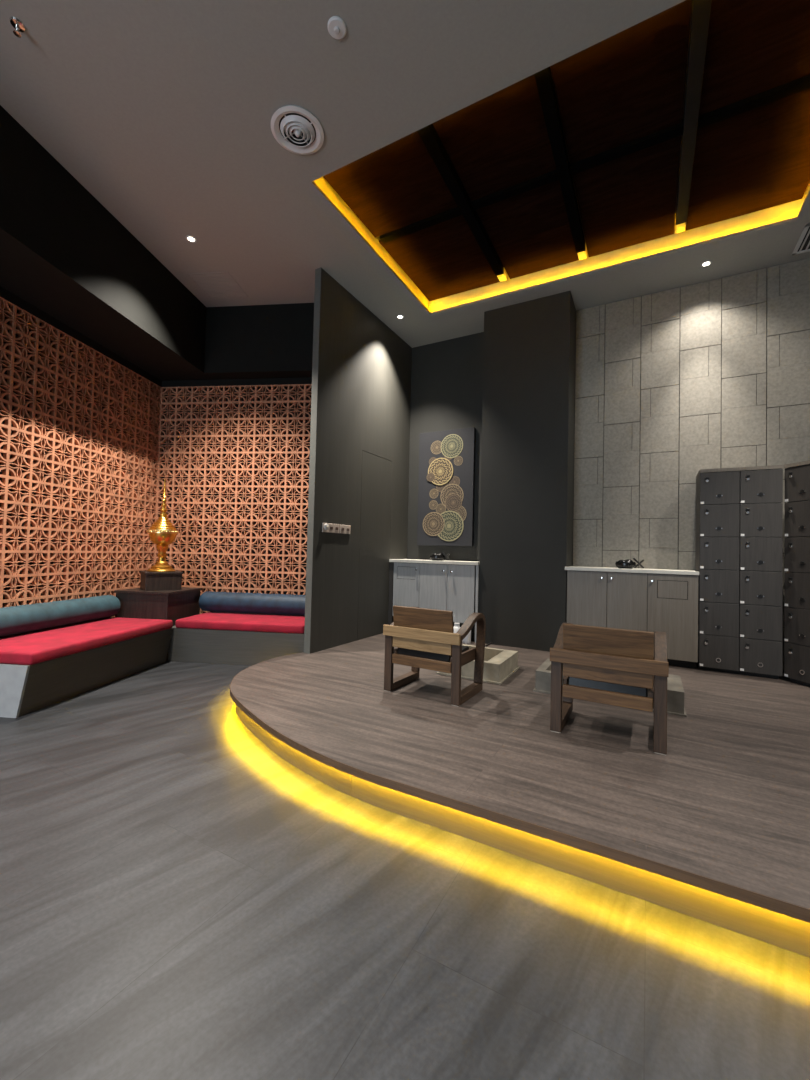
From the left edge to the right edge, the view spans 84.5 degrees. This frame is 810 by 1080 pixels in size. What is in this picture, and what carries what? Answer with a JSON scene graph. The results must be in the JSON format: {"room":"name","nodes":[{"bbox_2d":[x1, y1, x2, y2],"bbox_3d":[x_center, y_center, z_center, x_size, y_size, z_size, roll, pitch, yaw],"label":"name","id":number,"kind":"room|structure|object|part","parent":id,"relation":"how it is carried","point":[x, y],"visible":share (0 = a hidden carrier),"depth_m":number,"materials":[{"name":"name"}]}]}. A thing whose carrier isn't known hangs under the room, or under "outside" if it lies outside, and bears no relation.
{"room":"spa lounge","nodes":[
{"label":"spa lounge","id":0,"kind":"room"},
{"bbox_2d":[0,308,157,606],"bbox_3d":[-3.707,-0.868,0.998,0.173,3.940,9.470,1,-2,7],"label":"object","id":1,"kind":"structure","parent":0,"point":[16,335],"depth_m":4.13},
{"bbox_2d":[0,297,160,616],"bbox_3d":[-3.237,-0.413,3.382,0.038,3.002,4.002,1,-2,7],"label":"lattice screen","id":2,"kind":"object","parent":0,"point":[148,397],"depth_m":4.17,"materials":[{"name":"wood"}]},
{"bbox_2d":[0,287,165,390],"bbox_3d":[-3.535,-2.027,0.921,0.122,0.078,9.290,1,-2,7],"label":"trim","id":3,"kind":"structure","parent":2,"relation":"attached to","point":[4,293],"depth_m":4.14,"materials":[{"name":"black paint"}]},
{"bbox_2d":[155,384,311,613],"bbox_3d":[-1.774,-0.328,5.240,2.442,3.002,0.035,1,-2,7],"label":"lattice screen","id":4,"kind":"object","parent":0,"point":[168,421],"depth_m":5.27,"materials":[{"name":"wood"}]},
{"bbox_2d":[162,377,311,389],"bbox_3d":[-1.702,-1.865,5.320,2.500,0.078,0.120,1,-2,7],"label":"trim","id":5,"kind":"structure","parent":4,"relation":"attached to","point":[305,380],"depth_m":5.30,"materials":[{"name":"black paint"}]},
{"bbox_2d":[157,388,311,612],"bbox_3d":[-1.825,-0.704,5.457,2.873,3.940,0.170,1,-2,7],"label":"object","id":6,"kind":"structure","parent":0,"point":[291,398],"depth_m":5.38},
{"bbox_2d":[304,267,411,653],"bbox_3d":[-0.444,-0.678,5.186,0.074,3.940,1.918,1,-2,29],"label":"wall partition","id":7,"kind":"structure","parent":0,"point":[361,394],"depth_m":4.77,"materials":[{"name":"grey paint"}]},
{"bbox_2d":[322,523,339,532],"bbox_3d":[-0.759,-0.120,4.519,0.027,0.090,0.275,1,-2,29],"label":"wall switch","id":8,"kind":"object","parent":7,"relation":"attached to","point":[326,527],"visible":1,"depth_m":4.50,"materials":[{"name":"silver metal"}]},
{"bbox_2d":[339,525,350,533],"bbox_3d":[-0.638,-0.113,4.754,0.015,0.092,0.187,1,-2,29],"label":"wall switch","id":9,"kind":"object","parent":7,"relation":"attached to","point":[343,529],"visible":1,"depth_m":4.74,"materials":[{"name":"silver metal"}]},
{"bbox_2d":[357,450,391,639],"bbox_3d":[-0.358,0.063,5.308,0.021,2.129,0.660,1,-2,29],"label":"door","id":10,"kind":"structure","parent":7,"relation":"in","point":[373,595],"depth_m":5.28,"materials":[{"name":"grey laminate"}]},
{"bbox_2d":[0,661,809,1079],"bbox_3d":[-1.599,1.239,2.308,10.000,0.100,9.800,1,-2,29],"label":"floor","id":11,"kind":"structure","parent":0,"point":[180,899],"depth_m":1.33,"materials":[{"name":"grey wood"}]},
{"bbox_2d":[0,628,172,717],"bbox_3d":[-2.807,1.025,3.760,0.782,0.346,1.530,1,-2,7],"label":"bench","id":12,"kind":"object","parent":11,"relation":"on","point":[24,689],"visible":0.81,"depth_m":3.36,"materials":[{"name":"laminate"}]},
{"bbox_3d":[-2.894,1.003,3.009,0.782,0.346,0.018,1,-2,7],"label":"panel","id":13,"kind":"part","parent":12,"relation":"part of","materials":[{"name":"laminate"}]},
{"bbox_2d":[0,617,172,664],"bbox_3d":[-2.793,0.809,3.760,0.790,0.085,1.505,1,-2,7],"label":"seat cushion","id":14,"kind":"object","parent":12,"relation":"on","point":[34,647],"visible":0.9,"depth_m":3.52,"materials":[{"name":"fabric"}]},
{"bbox_2d":[0,595,120,636],"bbox_3d":[-3.073,0.643,3.745,0.227,0.227,1.620,1,-2,7],"label":"bolster","id":15,"kind":"object","parent":14,"relation":"on","point":[19,619],"visible":1,"depth_m":3.79,"materials":[{"name":"teal fabric"}]},
{"bbox_2d":[114,587,202,661],"bbox_3d":[-2.647,0.880,4.812,0.598,0.700,0.608,1,-2,7],"label":"table","id":16,"kind":"object","parent":11,"relation":"on","point":[173,605],"visible":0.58,"depth_m":4.55,"materials":[{"name":"brown wood"}]},
{"bbox_2d":[140,570,182,590],"bbox_3d":[-2.644,0.435,4.834,0.360,0.190,0.360,3,-2,-38],"label":"plinth","id":17,"kind":"object","parent":16,"relation":"on","point":[150,581],"visible":0.98,"depth_m":4.70,"materials":[{"name":"brown wood"}]},
{"bbox_2d":[146,479,178,571],"bbox_3d":[-2.629,-0.162,4.850,0.312,1.004,0.312,1,-2,29],"label":"vessel","id":18,"kind":"object","parent":17,"relation":"on","point":[162,533],"visible":1,"depth_m":4.79,"materials":[{"name":"gold metal"}]},
{"bbox_3d":[-2.637,0.142,4.842,0.125,0.175,0.125,1,-2,29],"label":"stem","id":19,"kind":"part","parent":18,"relation":"part of","materials":[{"name":"gold metal"}]},
{"bbox_2d":[148,533,176,544],"bbox_3d":[-2.633,-0.005,4.846,0.272,0.120,0.272,1,-2,29],"label":"bowl","id":20,"kind":"object","parent":18,"relation":"on","point":[157,538],"depth_m":4.75,"materials":[{"name":"gold metal"}]},
{"bbox_3d":[-2.629,-0.191,4.851,0.264,0.158,0.264,1,-2,29],"label":"lid","id":21,"kind":"part","parent":18,"relation":"part of","materials":[{"name":"gold metal"}]},
{"bbox_2d":[168,626,303,665],"bbox_3d":[-1.496,1.084,4.761,1.736,0.345,0.760,1,-2,7],"label":"bench","id":22,"kind":"object","parent":11,"relation":"on","point":[210,646],"visible":0.5,"depth_m":4.43,"materials":[{"name":"laminate"}]},
{"bbox_2d":[175,612,304,633],"bbox_3d":[-1.453,0.868,4.752,1.633,0.085,0.770,1,-2,7],"label":"seat cushion","id":23,"kind":"object","parent":22,"relation":"on","point":[277,623],"visible":0.66,"depth_m":4.45,"materials":[{"name":"fabric"}]},
{"bbox_2d":[199,591,304,615],"bbox_3d":[-1.501,0.715,4.989,1.620,0.229,0.229,1,-2,7],"label":"bolster","id":24,"kind":"object","parent":23,"relation":"on","point":[209,601],"visible":0.65,"depth_m":4.92,"materials":[{"name":"blue fabric"}]},
{"bbox_2d":[230,633,809,957],"bbox_3d":[1.338,1.201,3.201,5.304,0.164,3.540,1,-2,29],"label":"platform","id":25,"kind":"object","parent":11,"relation":"on","point":[714,828],"visible":1,"depth_m":2.11,"materials":[{"name":"brown wood"}]},
{"bbox_2d":[388,562,478,642],"bbox_3d":[0.407,0.723,5.473,1.162,0.868,0.463,1,-2,29],"label":"base cabinet","id":26,"kind":"object","parent":25,"relation":"on","point":[448,587],"visible":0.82,"depth_m":5.26,"materials":[{"name":"grey wood"}]},
{"bbox_3d":[0.015,0.612,5.469,0.361,0.659,0.018,1,-2,29],"label":"door","id":27,"kind":"part","parent":26,"relation":"part of","materials":[{"name":"grey wood"}]},
{"bbox_3d":[0.334,0.615,5.295,0.358,0.659,0.018,1,-2,29],"label":"door","id":28,"kind":"part","parent":26,"relation":"part of","materials":[{"name":"grey wood"}]},
{"bbox_2d":[389,559,478,564],"bbox_3d":[0.419,0.270,5.488,1.166,0.036,0.445,1,-2,29],"label":"countertop","id":29,"kind":"structure","parent":26,"relation":"on","point":[390,560],"depth_m":5.30,"materials":[{"name":"white stone"}]},
{"bbox_2d":[430,552,449,560],"bbox_3d":[0.428,0.195,5.438,0.261,0.111,0.188,1,-2,29],"label":"decorative bowl","id":30,"kind":"object","parent":29,"relation":"on","point":[440,556],"visible":1,"depth_m":5.39,"materials":[{"name":"black ceramic"}]},
{"bbox_3d":[0.640,0.618,5.127,0.332,0.659,0.018,1,-2,29],"label":"door","id":31,"kind":"part","parent":26,"relation":"part of","materials":[{"name":"grey wood"}]},
{"bbox_3d":[0.810,0.721,5.030,0.028,0.866,0.018,1,-2,29],"label":"panel","id":32,"kind":"part","parent":26,"relation":"part of","materials":[{"name":"grey wood"}]},
{"bbox_2d":[383,605,485,706],"bbox_3d":[0.219,0.785,3.252,0.596,0.615,0.485,0,-2,31],"label":"armchair","id":33,"kind":"object","parent":25,"relation":"on","point":[424,638],"visible":1,"depth_m":3.09,"materials":[{"name":"brown wood"}]},
{"bbox_3d":[-0.115,0.870,3.212,0.059,0.420,0.036,0,-2,31],"label":"leg","id":34,"kind":"part","parent":33,"relation":"part of","materials":[{"name":"brown wood"}]},
{"bbox_3d":[0.002,0.779,3.404,0.061,0.514,0.448,0,-2,31],"label":"armrest","id":35,"kind":"part","parent":33,"relation":"part of","materials":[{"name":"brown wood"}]},
{"bbox_3d":[-0.010,1.061,3.389,0.061,0.052,0.388,0,-2,31],"label":"floor rail","id":36,"kind":"part","parent":33,"relation":"part of","materials":[{"name":"brown wood"}]},
{"bbox_3d":[0.111,0.847,3.074,0.460,0.067,0.024,0,-2,31],"label":"seat rail","id":37,"kind":"part","parent":33,"relation":"part of","materials":[{"name":"brown wood"}]},
{"bbox_3d":[0.102,0.648,3.057,0.596,0.074,0.020,0,-2,31],"label":"cross rail","id":38,"kind":"part","parent":33,"relation":"part of","materials":[{"name":"brown wood"}]},
{"bbox_3d":[0.121,0.573,3.086,0.463,0.205,0.052,0,-2,31],"label":"backrest","id":39,"kind":"part","parent":33,"relation":"part of","materials":[{"name":"brown wood"}]},
{"bbox_3d":[0.208,0.805,3.234,0.412,0.069,0.350,0,-2,31],"label":"seat","id":40,"kind":"part","parent":33,"relation":"part of","materials":[{"name":"black leather"}]},
{"bbox_3d":[0.338,0.873,2.939,0.059,0.420,0.036,0,-2,31],"label":"leg","id":41,"kind":"part","parent":33,"relation":"part of","materials":[{"name":"brown wood"}]},
{"bbox_3d":[0.413,0.837,3.145,0.023,0.085,0.405,0,-2,31],"label":"rail","id":42,"kind":"part","parent":33,"relation":"part of","materials":[{"name":"brown wood"}]},
{"bbox_3d":[0.455,0.783,3.131,0.061,0.514,0.448,0,-2,31],"label":"armrest","id":43,"kind":"part","parent":33,"relation":"part of","materials":[{"name":"brown wood"}]},
{"bbox_3d":[0.443,1.065,3.116,0.061,0.052,0.388,0,-2,31],"label":"floor rail","id":44,"kind":"part","parent":33,"relation":"part of","materials":[{"name":"brown wood"}]},
{"bbox_2d":[453,623,460,632],"bbox_3d":[0.588,1.046,5.060,0.104,0.209,0.104,1,-2,29],"label":"container","id":45,"kind":"object","parent":25,"relation":"on","point":[456,627],"visible":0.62,"depth_m":5.03,"materials":[{"name":"white plastic"}]},
{"bbox_2d":[462,630,470,643],"bbox_3d":[0.693,1.051,5.002,0.096,0.200,0.096,1,-2,29],"label":"container","id":46,"kind":"object","parent":25,"relation":"on","point":[467,639],"visible":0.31,"depth_m":4.96,"materials":[{"name":"white plastic"}]},
{"bbox_2d":[436,644,519,683],"bbox_3d":[0.637,1.044,3.812,0.539,0.148,0.584,1,-2,29],"label":"tub","id":47,"kind":"object","parent":25,"relation":"on","point":[499,664],"visible":0.64,"depth_m":3.58,"materials":[{"name":"beige stone"}]},
{"bbox_2d":[550,623,668,754],"bbox_3d":[1.191,0.791,2.600,0.582,0.615,0.485,1,-2,29],"label":"armchair","id":48,"kind":"object","parent":25,"relation":"on","point":[610,666],"visible":1,"depth_m":2.41,"materials":[{"name":"brown wood"}]},
{"bbox_3d":[0.865,0.875,2.546,0.059,0.420,0.036,1,-2,29],"label":"leg","id":49,"kind":"part","parent":48,"relation":"part of","materials":[{"name":"brown wood"}]},
{"bbox_3d":[0.975,0.785,2.741,0.061,0.514,0.448,1,-2,29],"label":"armrest","id":50,"kind":"part","parent":48,"relation":"part of","materials":[{"name":"brown wood"}]},
{"bbox_3d":[1.007,0.840,2.712,0.023,0.085,0.405,1,-2,29],"label":"rail","id":51,"kind":"part","parent":48,"relation":"part of","materials":[{"name":"brown wood"}]},
{"bbox_3d":[0.964,1.067,2.726,0.061,0.052,0.388,1,-2,29],"label":"floor rail","id":52,"kind":"part","parent":48,"relation":"part of","materials":[{"name":"brown wood"}]},
{"bbox_3d":[1.088,0.853,2.418,0.446,0.067,0.024,1,-2,29],"label":"seat rail","id":53,"kind":"part","parent":48,"relation":"part of","materials":[{"name":"brown wood"}]},
{"bbox_3d":[1.180,0.811,2.581,0.398,0.069,0.350,1,-2,29],"label":"seat","id":54,"kind":"part","parent":48,"relation":"part of","materials":[{"name":"black leather"}]},
{"bbox_3d":[1.098,0.579,2.430,0.449,0.205,0.052,1,-2,29],"label":"backrest","id":55,"kind":"part","parent":48,"relation":"part of","materials":[{"name":"brown wood"}]},
{"bbox_3d":[1.081,0.654,2.401,0.582,0.074,0.020,1,-2,29],"label":"cross rail","id":56,"kind":"part","parent":48,"relation":"part of","materials":[{"name":"brown wood"}]},
{"bbox_3d":[1.382,0.843,2.503,0.023,0.085,0.405,1,-2,29],"label":"rail","id":57,"kind":"part","parent":48,"relation":"part of","materials":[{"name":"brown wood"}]},
{"bbox_3d":[1.413,1.071,2.475,0.061,0.052,0.388,1,-2,29],"label":"floor rail","id":58,"kind":"part","parent":48,"relation":"part of","materials":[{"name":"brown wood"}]},
{"bbox_3d":[1.314,0.880,2.294,0.059,0.420,0.036,1,-2,29],"label":"leg","id":59,"kind":"part","parent":48,"relation":"part of","materials":[{"name":"brown wood"}]},
{"bbox_3d":[1.424,0.789,2.490,0.061,0.514,0.448,1,-2,29],"label":"armrest","id":60,"kind":"part","parent":48,"relation":"part of","materials":[{"name":"brown wood"}]},
{"bbox_2d":[533,658,686,716],"bbox_3d":[1.477,1.048,3.259,0.954,0.150,0.479,1,-2,29],"label":"tub","id":61,"kind":"object","parent":25,"relation":"on","point":[675,691],"visible":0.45,"depth_m":3.05,"materials":[{"name":"grey stone"}]},
{"bbox_2d":[566,570,698,668],"bbox_3d":[2.243,0.748,4.471,1.139,0.853,0.458,1,-2,29],"label":"base cabinet","id":62,"kind":"object","parent":25,"relation":"on","point":[649,602],"visible":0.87,"depth_m":4.24,"materials":[{"name":"grey wood"}]},
{"bbox_3d":[1.822,0.705,4.483,0.371,0.779,0.018,1,-2,29],"label":"door","id":63,"kind":"part","parent":62,"relation":"part of","materials":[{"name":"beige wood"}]},
{"bbox_3d":[2.140,0.708,4.309,0.346,0.779,0.018,1,-2,29],"label":"door","id":64,"kind":"part","parent":62,"relation":"part of","materials":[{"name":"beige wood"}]},
{"bbox_2d":[565,566,698,574],"bbox_3d":[2.252,0.304,4.491,1.156,0.034,0.447,1,-2,29],"label":"countertop","id":65,"kind":"structure","parent":62,"relation":"on","point":[577,568],"depth_m":4.30,"materials":[{"name":"white stone"}]},
{"bbox_2d":[615,558,643,568],"bbox_3d":[2.239,0.230,4.446,0.261,0.111,0.188,1,-2,29],"label":"decorative bowl","id":66,"kind":"object","parent":65,"relation":"on","point":[625,564],"visible":0.99,"depth_m":4.40,"materials":[{"name":"black ceramic"}]},
{"bbox_3d":[2.472,0.711,4.127,0.401,0.779,0.018,1,-2,29],"label":"door","id":67,"kind":"part","parent":62,"relation":"part of","materials":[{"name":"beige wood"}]},
{"bbox_2d":[695,465,783,678],"bbox_3d":[3.018,0.274,4.065,0.592,1.815,0.418,1,-2,29],"label":"tall cabinet","id":68,"kind":"object","parent":25,"relation":"on","point":[739,510],"visible":1,"depth_m":3.89,"materials":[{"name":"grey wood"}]},
{"bbox_3d":[2.797,0.412,3.973,0.290,0.287,0.018,1,-2,29],"label":"door","id":69,"kind":"part","parent":68,"relation":"part of","materials":[{"name":"brown wood"}]},
{"bbox_3d":[2.790,0.704,3.965,0.290,0.287,0.018,1,-2,29],"label":"door","id":70,"kind":"part","parent":68,"relation":"part of","materials":[{"name":"brown wood"}]},
{"bbox_3d":[2.783,0.996,3.957,0.290,0.287,0.018,1,-2,29],"label":"door","id":71,"kind":"part","parent":68,"relation":"part of","materials":[{"name":"brown wood"}]},
{"bbox_3d":[2.804,0.120,3.981,0.290,0.287,0.018,1,-2,29],"label":"door","id":72,"kind":"part","parent":68,"relation":"part of","materials":[{"name":"brown wood"}]},
{"bbox_3d":[2.818,-0.464,3.996,0.290,0.287,0.018,1,-2,29],"label":"door","id":73,"kind":"part","parent":68,"relation":"part of","materials":[{"name":"brown wood"}]},
{"bbox_3d":[2.811,-0.172,3.988,0.290,0.287,0.018,1,-2,29],"label":"door","id":74,"kind":"part","parent":68,"relation":"part of","materials":[{"name":"brown wood"}]},
{"bbox_3d":[3.049,0.706,3.823,0.290,0.287,0.018,1,-2,29],"label":"door","id":75,"kind":"part","parent":68,"relation":"part of","materials":[{"name":"brown wood"}]},
{"bbox_3d":[3.042,0.998,3.816,0.290,0.287,0.018,1,-2,29],"label":"door","id":76,"kind":"part","parent":68,"relation":"part of","materials":[{"name":"brown wood"}]},
{"bbox_3d":[3.077,-0.461,3.854,0.290,0.287,0.018,1,-2,29],"label":"door","id":77,"kind":"part","parent":68,"relation":"part of","materials":[{"name":"brown wood"}]},
{"bbox_3d":[3.070,-0.169,3.847,0.290,0.287,0.018,1,-2,29],"label":"door","id":78,"kind":"part","parent":68,"relation":"part of","materials":[{"name":"brown wood"}]},
{"bbox_3d":[3.063,0.122,3.839,0.290,0.287,0.018,1,-2,29],"label":"door","id":79,"kind":"part","parent":68,"relation":"part of","materials":[{"name":"brown wood"}]},
{"bbox_3d":[3.056,0.414,3.831,0.290,0.287,0.018,1,-2,29],"label":"door","id":80,"kind":"part","parent":68,"relation":"part of","materials":[{"name":"brown wood"}]},
{"bbox_2d":[784,460,809,686],"bbox_3d":[3.440,0.265,3.353,0.368,1.815,0.887,2,-2,-11],"label":"tall cabinet","id":81,"kind":"object","parent":25,"relation":"on","point":[797,475],"visible":1,"depth_m":3.65,"materials":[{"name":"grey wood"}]},
{"bbox_3d":[3.225,0.412,3.606,0.018,0.287,0.290,2,-2,-11],"label":"door","id":82,"kind":"part","parent":81,"relation":"part of","materials":[{"name":"brown wood"}]},
{"bbox_3d":[3.217,0.704,3.598,0.018,0.287,0.290,2,-2,-11],"label":"door","id":83,"kind":"part","parent":81,"relation":"part of","materials":[{"name":"brown wood"}]},
{"bbox_3d":[3.211,0.996,3.591,0.018,0.287,0.290,2,-2,-11],"label":"door","id":84,"kind":"part","parent":81,"relation":"part of","materials":[{"name":"brown wood"}]},
{"bbox_3d":[3.246,-0.463,3.630,0.018,0.287,0.290,2,-2,-11],"label":"door","id":85,"kind":"part","parent":81,"relation":"part of","materials":[{"name":"brown wood"}]},
{"bbox_3d":[3.239,-0.171,3.622,0.018,0.287,0.290,2,-2,-11],"label":"door","id":86,"kind":"part","parent":81,"relation":"part of","materials":[{"name":"black wood"}]},
{"bbox_3d":[3.232,0.121,3.614,0.018,0.287,0.290,2,-2,-11],"label":"door","id":87,"kind":"part","parent":81,"relation":"part of","materials":[{"name":"black wood"}]},
{"bbox_2d":[0,0,809,347],"bbox_3d":[-1.499,-2.913,2.419,10.000,0.330,9.800,1,-2,29],"label":"ceiling","id":88,"kind":"structure","parent":0,"point":[163,111],"depth_m":3.11,"materials":[{"name":"paint"}]},
{"bbox_2d":[9,17,25,37],"bbox_3d":[-2.075,-2.735,2.388,0.068,0.056,0.068,1,-2,29],"label":"sprinkler","id":89,"kind":"object","parent":88,"relation":"attached to","point":[16,23],"visible":1,"depth_m":2.38,"materials":[{"name":"silver metal"}]},
{"bbox_2d":[0,105,212,380],"bbox_3d":[-3.202,-2.445,0.900,0.790,0.770,9.300,1,-2,7],"label":"soffit","id":90,"kind":"structure","parent":88,"relation":"attached to","point":[63,253],"depth_m":3.63,"materials":[{"name":"black paint"}]},
{"bbox_2d":[186,235,196,242],"bbox_3d":[-1.928,-2.713,4.022,0.088,0.006,0.088,1,-2,29],"label":"recessed light","id":91,"kind":"object","parent":88,"relation":"in","point":[189,238],"visible":1,"depth_m":4.02,"materials":[{"name":"white plastic"}]},
{"bbox_2d":[204,303,313,379],"bbox_3d":[-1.373,-2.286,5.203,1.844,0.770,0.319,1,-2,7],"label":"soffit","id":92,"kind":"structure","parent":88,"relation":"attached to","point":[273,340],"depth_m":5.08,"materials":[{"name":"black paint"}]},
{"bbox_2d":[271,105,323,154],"bbox_3d":[-0.712,-2.695,2.954,0.344,0.040,0.344,1,-2,29],"label":"ceiling vent","id":93,"kind":"object","parent":88,"relation":"in","point":[296,129],"visible":1,"depth_m":2.94,"materials":[{"name":"white plastic"}]},
{"bbox_2d":[327,16,346,39],"bbox_3d":[-0.361,-2.709,2.368,0.100,0.027,0.100,1,-2,29],"label":"smoke detector","id":94,"kind":"object","parent":88,"relation":"attached to","point":[337,29],"visible":1,"depth_m":2.36,"materials":[{"name":"white plastic"}]},
{"bbox_3d":[-0.141,-2.890,3.582,0.868,0.020,0.996,1,-2,29],"label":"panel","id":95,"kind":"part","parent":88,"relation":"part of","materials":[{"name":"brown wood"}]},
{"bbox_3d":[0.401,-2.850,4.574,0.868,0.020,1.126,1,-2,29],"label":"panel","id":96,"kind":"part","parent":88,"relation":"part of","materials":[{"name":"brown wood"}]},
{"bbox_3d":[0.629,-2.882,3.161,0.702,0.020,0.996,1,-2,29],"label":"panel","id":97,"kind":"part","parent":88,"relation":"part of","materials":[{"name":"brown wood"}]},
{"bbox_3d":[1.171,-2.843,4.152,0.702,0.020,1.126,1,-2,29],"label":"panel","id":98,"kind":"part","parent":88,"relation":"part of","materials":[{"name":"brown wood"}]},
{"bbox_3d":[1.436,-2.827,4.288,0.335,0.012,0.500,1,-2,29],"label":"access panel","id":99,"kind":"part","parent":88,"relation":"part of","materials":[{"name":"brown wood"}]},
{"bbox_3d":[1.333,-2.876,2.776,0.727,0.020,0.996,1,-2,29],"label":"panel","id":100,"kind":"part","parent":88,"relation":"part of","materials":[{"name":"brown wood"}]},
{"bbox_3d":[1.875,-2.836,3.767,0.727,0.020,1.126,1,-2,29],"label":"panel","id":101,"kind":"part","parent":88,"relation":"part of","materials":[{"name":"brown wood"}]},
{"bbox_2d":[701,261,711,266],"bbox_3d":[2.831,-2.594,4.189,0.088,0.006,0.088,1,-2,29],"label":"recessed light","id":102,"kind":"object","parent":88,"relation":"in","point":[706,263],"visible":1,"depth_m":4.18,"materials":[{"name":"white plastic"}]},
{"bbox_3d":[2.628,-2.829,3.355,0.811,0.020,1.126,1,-2,29],"label":"panel","id":103,"kind":"part","parent":88,"relation":"part of","materials":[{"name":"brown wood"}]},
{"bbox_3d":[2.086,-2.868,2.363,0.811,0.020,0.996,1,-2,29],"label":"panel","id":104,"kind":"part","parent":88,"relation":"part of","materials":[{"name":"brown wood"}]},
{"bbox_2d":[792,223,809,254],"bbox_3d":[3.672,-2.584,3.706,0.620,0.010,0.420,1,-2,29],"label":"ceiling vent","id":105,"kind":"object","parent":88,"relation":"in","point":[803,244],"visible":1,"depth_m":3.88,"materials":[{"name":"grey metal"}]},
{"bbox_2d":[478,291,575,651],"bbox_3d":[1.377,-0.638,5.032,0.935,3.940,0.440,1,-2,29],"label":"wall pillar","id":106,"kind":"structure","parent":0,"point":[529,354],"depth_m":4.82,"materials":[{"name":"grey paint"}]},
{"bbox_2d":[407,258,809,670],"bbox_3d":[2.404,-0.619,4.819,5.420,3.940,0.208,1,-2,29],"label":"wall","id":107,"kind":"structure","parent":0,"point":[671,385],"depth_m":4.59,"materials":[{"name":"grey stone"}]},
{"bbox_2d":[417,427,475,545],"bbox_3d":[0.519,-0.665,5.716,0.762,1.480,0.067,1,-2,29],"label":"wall picture","id":108,"kind":"object","parent":107,"relation":"attached to","point":[446,482],"visible":1,"depth_m":5.68}
]}

